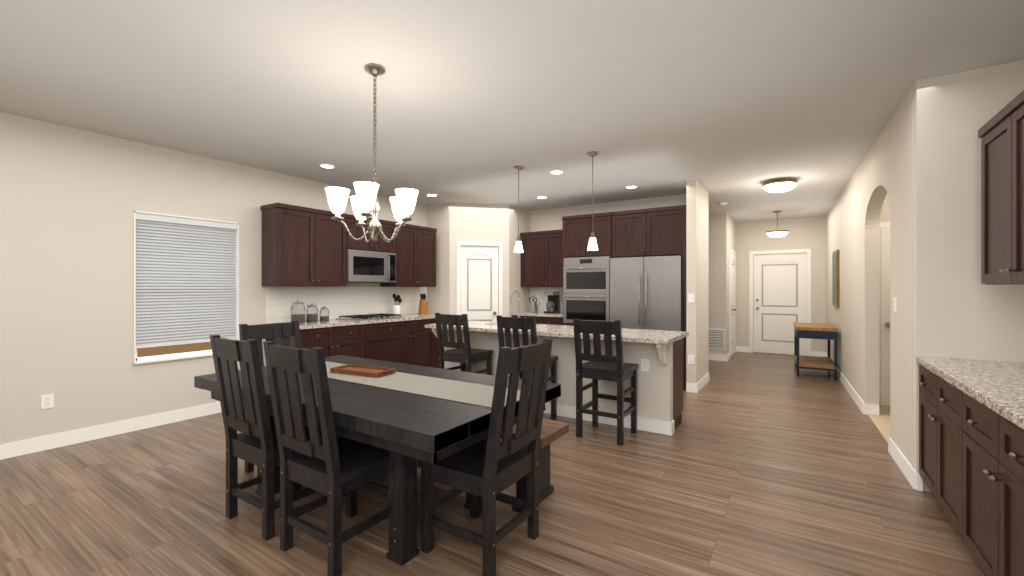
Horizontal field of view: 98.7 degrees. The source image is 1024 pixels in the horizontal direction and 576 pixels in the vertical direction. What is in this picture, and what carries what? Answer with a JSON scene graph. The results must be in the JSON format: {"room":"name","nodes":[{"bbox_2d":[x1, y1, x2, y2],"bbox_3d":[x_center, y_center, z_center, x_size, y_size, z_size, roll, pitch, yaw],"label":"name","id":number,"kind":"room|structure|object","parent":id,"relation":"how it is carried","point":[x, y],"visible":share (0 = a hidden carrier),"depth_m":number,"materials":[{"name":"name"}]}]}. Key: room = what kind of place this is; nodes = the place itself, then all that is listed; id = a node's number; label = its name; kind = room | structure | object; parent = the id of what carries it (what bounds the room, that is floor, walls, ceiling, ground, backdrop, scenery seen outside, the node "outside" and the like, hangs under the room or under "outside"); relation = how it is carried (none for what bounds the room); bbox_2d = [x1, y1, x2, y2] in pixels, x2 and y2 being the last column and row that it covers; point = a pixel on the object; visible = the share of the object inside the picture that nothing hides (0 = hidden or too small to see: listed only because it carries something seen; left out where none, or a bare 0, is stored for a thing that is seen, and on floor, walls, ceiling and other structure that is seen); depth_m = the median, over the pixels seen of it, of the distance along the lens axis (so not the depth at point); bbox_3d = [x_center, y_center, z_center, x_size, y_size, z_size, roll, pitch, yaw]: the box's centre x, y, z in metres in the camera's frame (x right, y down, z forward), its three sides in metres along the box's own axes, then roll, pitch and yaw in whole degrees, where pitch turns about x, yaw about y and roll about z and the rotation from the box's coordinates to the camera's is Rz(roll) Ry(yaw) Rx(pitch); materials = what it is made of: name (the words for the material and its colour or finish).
{"room":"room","nodes":[
{"label":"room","id":0,"kind":"room"},
{"bbox_2d":[0,112,426,444],"bbox_3d":[-3.271,-0.020,4.742,0.120,2.740,9.570,0,0,33],"label":"wall","id":1,"kind":"structure","parent":0,"point":[67,193],"depth_m":3.92,"materials":[{"name":"beige paint"}]},
{"bbox_2d":[41,394,53,408],"bbox_3d":[-3.886,0.950,3.681,0.007,0.115,0.075,0,0,33],"label":"outlet plate","id":2,"kind":"object","parent":1,"relation":"attached to","point":[47,401],"visible":1,"depth_m":3.68,"materials":[{"name":"white plastic"}]},
{"bbox_2d":[0,402,221,459],"bbox_3d":[-4.380,1.292,2.917,0.014,0.115,5.300,0,0,33],"label":"baseboard","id":3,"kind":"structure","parent":1,"relation":"attached to","point":[28,446],"depth_m":3.96,"materials":[{"name":"white wood"}]},
{"bbox_2d":[134,211,238,363],"bbox_3d":[-3.358,-0.005,4.572,0.140,1.450,0.930,0,0,33],"label":"window","id":4,"kind":"structure","parent":1,"relation":"in","point":[149,359],"depth_m":4.47,"materials":[{"name":"white plastic"}]},
{"bbox_2d":[136,213,236,347],"bbox_3d":[-3.348,-0.071,4.566,0.054,1.292,0.902,0,0,33],"label":"window blinds","id":5,"kind":"object","parent":4,"relation":"attached to","point":[186,267],"depth_m":4.52,"materials":[{"name":"white fabric"}]},
{"bbox_2d":[266,286,426,323],"bbox_3d":[-2.169,0.201,6.313,0.006,0.437,2.685,0,0,33],"label":"backsplash","id":6,"kind":"structure","parent":1,"relation":"attached to","point":[340,301],"depth_m":6.06,"materials":[{"name":"tile"}]},
{"bbox_2d":[260,203,436,286],"bbox_3d":[-2.067,-0.490,6.122,0.382,0.940,2.602,0,0,33],"label":"upper cabinet","id":7,"kind":"object","parent":1,"relation":"attached to","point":[302,246],"visible":0.9,"depth_m":5.46,"materials":[{"name":"brown wood"}]},
{"bbox_2d":[347,249,395,282],"bbox_3d":[-2.040,-0.289,6.145,0.399,0.433,0.815,0,0,33],"label":"microwave oven","id":8,"kind":"object","parent":7,"relation":"attached to","point":[362,266],"visible":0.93,"depth_m":6.01,"materials":[{"name":"silver metal"}]},
{"bbox_2d":[427,203,449,313],"bbox_3d":[-1.200,-0.020,7.349,0.500,2.740,0.100,0,0,33],"label":"wall","id":9,"kind":"structure","parent":0,"point":[438,216],"depth_m":7.27,"materials":[{"name":"beige paint"}]},
{"bbox_2d":[450,203,508,316],"bbox_3d":[-0.544,-0.020,7.322,0.990,2.740,0.100,0,0,-12],"label":"wall","id":10,"kind":"structure","parent":0,"point":[469,222],"depth_m":7.27,"materials":[{"name":"beige paint"}]},
{"bbox_2d":[457,241,502,321],"bbox_3d":[-0.533,0.295,7.269,0.760,2.110,0.127,0,0,-12],"label":"door","id":11,"kind":"structure","parent":10,"relation":"attached to","point":[477,264],"depth_m":7.30,"materials":[{"name":"white wood"}]},
{"bbox_2d":[0,352,984,575],"bbox_3d":[1.026,1.400,4.017,8.470,0.100,13.650,0,0,33],"label":"floor","id":12,"kind":"structure","parent":0,"point":[767,469],"depth_m":2.69,"materials":[{"name":"brown wood"}]},
{"bbox_2d":[239,321,300,472],"bbox_3d":[-1.692,0.810,3.325,0.547,1.080,0.466,0,0,33],"label":"dining chair","id":13,"kind":"object","parent":12,"relation":"on","point":[283,331],"visible":0.15,"depth_m":3.43,"materials":[{"name":"black wood"}]},
{"bbox_2d":[210,335,339,540],"bbox_3d":[-1.400,0.810,2.622,0.466,1.080,0.547,0,0,33],"label":"dining chair","id":14,"kind":"object","parent":12,"relation":"on","point":[257,444],"visible":0.78,"depth_m":2.42,"materials":[{"name":"black wood"}]},
{"bbox_2d":[263,341,388,575],"bbox_3d":[-0.914,0.810,2.305,0.466,1.080,0.547,0,0,33],"label":"dining chair","id":15,"kind":"object","parent":12,"relation":"on","point":[335,468],"visible":0.86,"depth_m":2.14,"materials":[{"name":"black wood"}]},
{"bbox_2d":[268,313,455,367],"bbox_3d":[-1.893,0.885,6.134,0.664,0.930,2.687,0,0,33],"label":"base cabinet","id":16,"kind":"object","parent":12,"relation":"on","point":[406,339],"visible":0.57,"depth_m":5.84,"materials":[{"name":"brown wood"}]},
{"bbox_2d":[291,300,304,323],"bbox_3d":[-2.535,0.282,5.211,0.150,0.274,0.148,0,0,33],"label":"canister","id":17,"kind":"object","parent":16,"relation":"on","point":[297,308],"visible":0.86,"depth_m":5.15,"materials":[{"name":"clear glass"}]},
{"bbox_2d":[306,303,317,322],"bbox_3d":[-2.450,0.302,5.395,0.130,0.234,0.128,0,0,33],"label":"canister","id":18,"kind":"object","parent":16,"relation":"on","point":[312,310],"visible":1,"depth_m":5.34,"materials":[{"name":"clear glass"}]},
{"bbox_2d":[320,306,328,320],"bbox_3d":[-2.369,0.322,5.557,0.110,0.194,0.108,0,0,33],"label":"canister","id":19,"kind":"object","parent":16,"relation":"on","point":[324,312],"visible":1,"depth_m":5.51,"materials":[{"name":"clear glass"}]},
{"bbox_2d":[336,313,402,320],"bbox_3d":[-1.938,0.398,6.088,0.542,0.043,0.760,0,0,33],"label":"gas cooktop","id":20,"kind":"object","parent":16,"relation":"in","point":[380,315],"visible":1,"depth_m":5.94,"materials":[{"name":"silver metal"}]},
{"bbox_2d":[392,293,401,315],"bbox_3d":[-1.743,0.250,6.655,0.128,0.338,0.136,0,0,18],"label":"utensil crock","id":21,"kind":"object","parent":16,"relation":"on","point":[396,308],"visible":0.82,"depth_m":6.62,"materials":[{"name":"white ceramic"}]},
{"bbox_2d":[418,294,427,314],"bbox_3d":[-1.419,0.255,7.021,0.100,0.328,0.240,0,0,-27],"label":"knife block","id":22,"kind":"object","parent":16,"relation":"on","point":[423,304],"visible":1,"depth_m":6.96,"materials":[{"name":"brown wood"}]},
{"bbox_2d":[194,355,560,565],"bbox_3d":[-0.910,0.970,2.814,2.160,0.761,1.120,0,0,33],"label":"dining table","id":23,"kind":"object","parent":12,"relation":"on","point":[412,427],"visible":0.42,"depth_m":2.17,"materials":[{"name":"black wood"}]},
{"bbox_2d":[325,361,529,407],"bbox_3d":[-0.845,0.587,2.873,2.106,0.002,0.380,0,0,33],"label":"table runner","id":24,"kind":"object","parent":23,"relation":"on","point":[464,392],"visible":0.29,"depth_m":2.62,"materials":[{"name":"grey fabric"}]},
{"bbox_2d":[330,364,395,377],"bbox_3d":[-1.029,0.570,3.035,0.471,0.032,0.184,0,0,25],"label":"wooden tray","id":25,"kind":"object","parent":24,"relation":"on","point":[349,369],"visible":1,"depth_m":3.01,"materials":[{"name":"brown wood"}]},
{"bbox_2d":[435,313,492,374],"bbox_3d":[-0.538,0.812,4.940,0.446,1.075,0.503,0,0,33],"label":"bar stool","id":26,"kind":"object","parent":12,"relation":"on","point":[463,354],"visible":0.61,"depth_m":4.80,"materials":[{"name":"black wood"}]},
{"bbox_2d":[418,338,552,575],"bbox_3d":[-0.128,0.810,2.304,0.547,1.080,0.466,0,0,33],"label":"dining chair","id":27,"kind":"object","parent":12,"relation":"on","point":[486,468],"visible":0.97,"depth_m":2.18,"materials":[{"name":"black wood"}]},
{"bbox_2d":[496,315,557,418],"bbox_3d":[0.157,0.812,4.487,0.446,1.075,0.503,0,0,33],"label":"bar stool","id":28,"kind":"object","parent":12,"relation":"on","point":[514,323],"visible":0.27,"depth_m":4.35,"materials":[{"name":"black wood"}]},
{"bbox_2d":[500,419,568,512],"bbox_3d":[-0.586,1.115,3.266,2.050,0.470,0.360,0,0,33],"label":"bench","id":29,"kind":"object","parent":12,"relation":"on","point":[551,431],"visible":0.23,"depth_m":2.78,"materials":[{"name":"brown wood"},{"name":"black wood"}]},
{"bbox_2d":[511,312,562,324],"bbox_3d":[0.561,0.885,7.414,0.971,0.930,0.664,0,0,33],"label":"base cabinet","id":30,"kind":"object","parent":12,"relation":"on","point":[541,317],"visible":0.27,"depth_m":7.11,"materials":[{"name":"brown wood"}]},
{"bbox_2d":[528,296,539,311],"bbox_3d":[0.385,0.281,7.606,0.209,0.276,0.167,0,0,0],"label":"kettle","id":31,"kind":"object","parent":30,"relation":"on","point":[533,307],"visible":0.97,"depth_m":7.55,"materials":[{"name":"silver metal"}]},
{"bbox_2d":[544,291,558,312],"bbox_3d":[0.669,0.239,7.432,0.180,0.359,0.220,0,0,33],"label":"coffee maker","id":32,"kind":"object","parent":30,"relation":"on","point":[552,306],"visible":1,"depth_m":7.39,"materials":[{"name":"black plastic"}]},
{"bbox_2d":[425,320,688,435],"bbox_3d":[0.382,0.896,4.933,2.870,0.911,0.881,0,0,33],"label":"kitchen island","id":33,"kind":"object","parent":12,"relation":"on","point":[660,389],"visible":0.58,"depth_m":4.35,"materials":[{"name":"beige paint"}]},
{"bbox_2d":[510,290,525,317],"bbox_3d":[0.069,0.235,5.443,0.118,0.410,0.236,0,0,33],"label":"island faucet","id":34,"kind":"object","parent":33,"relation":"on","point":[514,290],"visible":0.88,"depth_m":5.53,"materials":[{"name":"silver metal"}]},
{"bbox_2d":[641,359,648,371],"bbox_3d":[1.260,0.730,4.164,0.075,0.115,0.007,0,0,33],"label":"outlet plate","id":35,"kind":"object","parent":33,"relation":"attached to","point":[644,362],"visible":1,"depth_m":4.16,"materials":[{"name":"white plastic"}]},
{"bbox_2d":[562,212,612,325],"bbox_3d":[1.289,0.121,6.910,0.790,2.462,0.714,0,0,33],"label":"tall cabinet","id":36,"kind":"object","parent":12,"relation":"on","point":[576,229],"visible":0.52,"depth_m":6.64,"materials":[{"name":"brown wood"}]},
{"bbox_2d":[563,256,609,322],"bbox_3d":[1.266,0.040,6.874,0.742,1.013,0.681,0,0,33],"label":"double oven","id":37,"kind":"object","parent":36,"relation":"in","point":[586,280],"visible":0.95,"depth_m":6.62,"materials":[{"name":"silver metal"}]},
{"bbox_2d":[573,319,638,445],"bbox_3d":[0.860,0.812,4.028,0.446,1.075,0.503,0,0,33],"label":"bar stool","id":38,"kind":"object","parent":12,"relation":"on","point":[607,367],"visible":1,"depth_m":3.90,"materials":[{"name":"black wood"}]},
{"bbox_2d":[610,255,681,330],"bbox_3d":[1.999,0.460,6.345,0.985,1.780,0.807,0,0,33],"label":"refrigerator","id":39,"kind":"object","parent":12,"relation":"on","point":[646,292],"visible":0.53,"depth_m":6.03,"materials":[{"name":"silver metal"}]},
{"bbox_2d":[611,205,685,389],"bbox_3d":[2.061,0.120,6.391,1.062,2.460,0.737,0,0,33],"label":"tall cabinet","id":40,"kind":"object","parent":12,"relation":"on","point":[660,231],"visible":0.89,"depth_m":6.11,"materials":[{"name":"brown wood"}]},
{"bbox_2d":[794,322,837,379],"bbox_3d":[4.805,0.970,6.998,0.520,0.760,1.055,0,0,31],"label":"console table","id":41,"kind":"object","parent":12,"relation":"on","point":[827,331],"visible":1,"depth_m":6.65,"materials":[{"name":"brown wood"}]},
{"bbox_2d":[916,356,1023,575],"bbox_3d":[1.169,0.902,0.043,0.645,0.895,6.542,0,0,33],"label":"base cabinet","id":42,"kind":"object","parent":12,"relation":"on","point":[971,412],"visible":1,"depth_m":2.05,"materials":[{"name":"brown wood"}]},
{"bbox_2d":[0,0,1023,222],"bbox_3d":[1.026,-1.440,4.017,8.470,0.100,13.650,0,0,33],"label":"ceiling","id":43,"kind":"structure","parent":0,"point":[733,98],"depth_m":3.00,"materials":[{"name":"grey paint"}]},
{"bbox_2d":[318,164,335,168],"bbox_3d":[-2.103,-1.385,5.013,0.190,0.008,0.190,0,0,33],"label":"recessed light","id":44,"kind":"object","parent":43,"relation":"in","point":[327,166],"visible":1,"depth_m":5.02,"materials":[{"name":"white"}]},
{"bbox_2d":[325,63,418,242],"bbox_3d":[-0.860,-0.840,2.804,0.562,1.100,0.544,0,0,33],"label":"chandelier","id":45,"kind":"object","parent":43,"relation":"hanging from","point":[403,203],"visible":1,"depth_m":2.72,"materials":[{"name":"white glass"}]},
{"bbox_2d":[426,194,437,196],"bbox_3d":[-1.195,-1.385,6.570,0.190,0.008,0.190,0,0,33],"label":"recessed light","id":46,"kind":"object","parent":43,"relation":"in","point":[430,195],"visible":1,"depth_m":6.58,"materials":[{"name":"white"}]},
{"bbox_2d":[514,166,523,252],"bbox_3d":[0.077,-0.900,5.060,0.120,0.980,0.118,0,0,33],"label":"pendant light","id":47,"kind":"object","parent":43,"relation":"hanging from","point":[518,247],"visible":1,"depth_m":5.04,"materials":[{"name":"white glass"}]},
{"bbox_2d":[536,196,547,198],"bbox_3d":[0.459,-1.385,6.745,0.190,0.008,0.190,0,0,33],"label":"recessed light","id":48,"kind":"object","parent":43,"relation":"in","point":[538,197],"visible":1,"depth_m":6.74,"materials":[{"name":"white"}]},
{"bbox_2d":[549,170,564,174],"bbox_3d":[0.538,-1.385,5.272,0.190,0.008,0.190,0,0,33],"label":"recessed light","id":49,"kind":"object","parent":43,"relation":"in","point":[555,172],"visible":1,"depth_m":5.27,"materials":[{"name":"white"}]},
{"bbox_2d":[587,151,598,250],"bbox_3d":[0.831,-0.890,4.532,0.120,1.000,0.118,0,0,33],"label":"pendant light","id":50,"kind":"object","parent":43,"relation":"hanging from","point":[592,246],"visible":1,"depth_m":4.51,"materials":[{"name":"white glass"}]},
{"bbox_2d":[624,185,638,188],"bbox_3d":[1.645,-1.385,6.055,0.190,0.008,0.190,0,0,33],"label":"recessed light","id":51,"kind":"object","parent":43,"relation":"in","point":[631,186],"visible":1,"depth_m":6.06,"materials":[{"name":"white"}]},
{"bbox_2d":[766,211,788,237],"bbox_3d":[4.804,-1.143,7.970,0.352,0.492,0.352,0,0,33],"label":"semi-flush ceiling light","id":52,"kind":"object","parent":43,"relation":"hanging from","point":[777,233],"visible":1,"depth_m":7.88,"materials":[{"name":"white glass"}]},
{"bbox_2d":[762,180,797,192],"bbox_3d":[3.474,-1.308,5.710,0.392,0.162,0.392,0,0,33],"label":"flush ceiling light","id":53,"kind":"object","parent":43,"relation":"attached to","point":[778,186],"visible":1,"depth_m":5.60,"materials":[{"name":"white glass"}]},
{"bbox_2d":[509,205,529,316],"bbox_3d":[0.100,-0.020,7.695,0.100,2.740,0.700,0,0,33],"label":"wall","id":54,"kind":"structure","parent":0,"point":[524,215],"depth_m":7.57,"materials":[{"name":"beige paint"}]},
{"bbox_2d":[530,194,685,311],"bbox_3d":[1.053,-0.020,7.563,4.040,2.740,0.120,0,0,33],"label":"wall","id":55,"kind":"structure","parent":0,"point":[548,219],"depth_m":7.32,"materials":[{"name":"beige paint"}]},
{"bbox_2d":[520,229,562,286],"bbox_3d":[0.636,-0.490,7.532,0.968,0.940,0.382,0,0,33],"label":"upper cabinet","id":56,"kind":"object","parent":55,"relation":"attached to","point":[541,257],"visible":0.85,"depth_m":7.42,"materials":[{"name":"brown wood"}]},
{"bbox_2d":[530,287,562,311],"bbox_3d":[0.741,0.201,7.689,0.971,0.437,0.006,0,0,33],"label":"backsplash","id":57,"kind":"structure","parent":55,"relation":"attached to","point":[537,292],"depth_m":7.80,"materials":[{"name":"tile"}]},
{"bbox_2d":[686,180,708,383],"bbox_3d":[2.577,-0.020,6.092,0.120,2.740,0.920,0,0,33],"label":"wall","id":58,"kind":"structure","parent":0,"point":[697,197],"depth_m":5.74,"materials":[{"name":"beige paint"}]},
{"bbox_2d":[688,355,693,363],"bbox_3d":[2.323,0.930,5.703,0.075,0.115,0.007,0,0,33],"label":"outlet plate","id":59,"kind":"object","parent":58,"relation":"attached to","point":[690,357],"visible":1,"depth_m":5.70,"materials":[{"name":"white plastic"}]},
{"bbox_2d":[688,294,693,302],"bbox_3d":[2.323,0.130,5.703,0.075,0.115,0.007,0,0,33],"label":"switch plate","id":60,"kind":"object","parent":58,"relation":"attached to","point":[690,296],"visible":1,"depth_m":5.70,"materials":[{"name":"white plastic"}]},
{"bbox_2d":[686,383,696,392],"bbox_3d":[2.327,1.292,5.696,0.135,0.115,0.014,0,0,33],"label":"baseboard","id":61,"kind":"structure","parent":58,"relation":"attached to","point":[690,387],"depth_m":5.69,"materials":[{"name":"white wood"}]},
{"bbox_2d":[697,372,709,392],"bbox_3d":[2.633,1.292,6.055,0.014,0.115,0.920,0,0,33],"label":"baseboard","id":62,"kind":"structure","parent":58,"relation":"attached to","point":[705,379],"depth_m":6.01,"materials":[{"name":"white wood"}]},
{"bbox_2d":[709,213,718,353],"bbox_3d":[2.896,-0.020,8.869,2.360,2.740,0.120,0,0,33],"label":"wall","id":63,"kind":"structure","parent":0,"point":[713,218],"depth_m":8.22,"materials":[{"name":"beige paint"}]},
{"bbox_2d":[709,328,724,349],"bbox_3d":[3.771,0.950,8.216,0.380,0.400,0.016,0,0,33],"label":"air vent","id":64,"kind":"object","parent":63,"relation":"in","point":[716,335],"visible":0.65,"depth_m":8.18,"materials":[{"name":"white metal"}]},
{"bbox_2d":[709,354,725,360],"bbox_3d":[2.909,1.292,8.779,2.480,0.115,0.014,0,0,33],"label":"baseboard","id":65,"kind":"structure","parent":63,"relation":"attached to","point":[717,357],"depth_m":8.18,"materials":[{"name":"white wood"}]},
{"bbox_2d":[719,213,735,354],"bbox_3d":[4.311,-0.020,8.769,0.120,2.740,1.500,0,0,33],"label":"wall","id":66,"kind":"structure","parent":0,"point":[727,225],"depth_m":8.15,"materials":[{"name":"beige paint"}]},
{"bbox_2d":[729,248,735,357],"bbox_3d":[4.475,0.295,8.817,0.101,2.110,0.920,0,0,33],"label":"door frame","id":67,"kind":"structure","parent":66,"relation":"attached to","point":[732,254],"depth_m":8.76,"materials":[{"name":"white wood"}]},
{"bbox_2d":[736,216,825,351],"bbox_3d":[5.549,-0.020,8.928,2.020,2.740,0.120,0,0,33],"label":"wall","id":68,"kind":"structure","parent":0,"point":[816,226],"depth_m":8.91,"materials":[{"name":"beige paint"}]},
{"bbox_2d":[736,346,748,351],"bbox_3d":[4.869,1.292,9.291,0.245,0.115,0.014,0,0,33],"label":"baseboard","id":69,"kind":"structure","parent":68,"relation":"attached to","point":[738,348],"depth_m":9.29,"materials":[{"name":"white wood"}]},
{"bbox_2d":[749,249,810,355],"bbox_3d":[5.432,0.290,8.941,1.070,2.120,0.147,0,0,33],"label":"door","id":70,"kind":"structure","parent":68,"relation":"attached to","point":[782,282],"depth_m":8.95,"materials":[{"name":"white wood"}]},
{"bbox_2d":[811,351,824,356],"bbox_3d":[5.983,1.292,8.565,0.255,0.115,0.014,0,0,33],"label":"baseboard","id":71,"kind":"structure","parent":68,"relation":"attached to","point":[813,353],"depth_m":8.57,"materials":[{"name":"white wood"}]},
{"bbox_2d":[826,87,912,466],"bbox_3d":[4.551,-0.020,5.881,0.120,2.740,6.684,0,0,31],"label":"wall","id":72,"kind":"structure","parent":0,"point":[856,318],"depth_m":4.59,"materials":[{"name":"beige paint"}]},
{"bbox_2d":[832,249,838,306],"bbox_3d":[5.083,-0.150,6.912,0.033,0.860,0.660,0,0,31],"label":"picture frame","id":73,"kind":"object","parent":72,"relation":"attached to","point":[835,255],"visible":1,"depth_m":6.78,"materials":[{"name":"brown wood"}]},
{"bbox_2d":[825,352,864,413],"bbox_3d":[4.914,1.292,6.614,0.014,0.115,4.454,0,0,31],"label":"baseboard","id":74,"kind":"structure","parent":72,"relation":"attached to","point":[861,405],"depth_m":5.46,"materials":[{"name":"white wood"}]},
{"bbox_2d":[865,404,878,414],"bbox_3d":[3.817,1.292,4.665,0.120,0.115,0.014,0,0,31],"label":"baseboard","id":75,"kind":"structure","parent":72,"relation":"attached to","point":[873,409],"depth_m":4.66,"materials":[{"name":"white wood"}]},
{"bbox_2d":[893,297,895,311],"bbox_3d":[3.027,0.130,3.481,0.007,0.115,0.075,0,0,31],"label":"switch plate","id":76,"kind":"object","parent":72,"relation":"attached to","point":[894,298],"visible":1,"depth_m":3.47,"materials":[{"name":"white plastic"}]},
{"bbox_2d":[888,437,916,488],"bbox_3d":[2.911,1.292,3.294,0.014,0.115,0.800,0,0,31],"label":"baseboard","id":77,"kind":"structure","parent":72,"relation":"attached to","point":[899,458],"depth_m":3.21,"materials":[{"name":"white wood"}]},
{"bbox_2d":[867,404,889,444],"bbox_3d":[4.013,1.344,3.973,1.130,0.012,2.100,0,0,31],"label":"floor","id":78,"kind":"structure","parent":0,"point":[881,421],"depth_m":4.44,"materials":[{"name":"beige"}]},
{"bbox_2d":[879,193,889,222],"bbox_3d":[4.680,-0.020,4.866,1.150,2.740,0.120,0,0,31],"label":"wall","id":79,"kind":"structure","parent":0,"point":[885,211],"depth_m":5.04,"materials":[{"name":"beige paint"}]},
{"bbox_2d":[879,222,889,405],"bbox_3d":[4.533,0.299,4.825,0.884,2.102,0.101,0,0,31],"label":"door","id":80,"kind":"structure","parent":79,"relation":"attached to","point":[884,227],"depth_m":5.03,"materials":[{"name":"white wood"}]},
{"bbox_2d":[913,60,1023,491],"bbox_3d":[3.054,-0.020,2.796,0.740,2.740,0.120,0,0,33],"label":"wall","id":81,"kind":"structure","parent":0,"point":[955,315],"depth_m":2.85,"materials":[{"name":"beige paint"}]},
{"bbox_2d":[917,473,922,490],"bbox_3d":[2.719,1.292,2.933,0.030,0.115,0.014,0,0,33],"label":"baseboard","id":82,"kind":"structure","parent":81,"relation":"attached to","point":[919,479],"depth_m":2.93,"materials":[{"name":"white wood"}]},
{"label":"outside","id":83,"kind":"structure","parent":0,"visible":0},
{"bbox_2d":[137,342,211,357],"bbox_3d":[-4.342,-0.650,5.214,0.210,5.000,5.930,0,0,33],"label":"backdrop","id":84,"kind":"structure","parent":83,"point":[182,348],"depth_m":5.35,"materials":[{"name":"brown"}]},
{"bbox_3d":[1.491,-0.020,-0.167,0.120,2.740,6.550,0,0,33],"label":"wall","id":85,"kind":"structure","parent":0,"visible":0},
{"bbox_2d":[978,90,1023,284],"bbox_3d":[2.103,-0.490,1.243,0.385,0.940,3.200,0,0,33],"label":"upper cabinet","id":86,"kind":"object","parent":85,"relation":"attached to","point":[1002,136],"visible":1,"depth_m":2.39,"materials":[{"name":"brown wood"}]}
]}

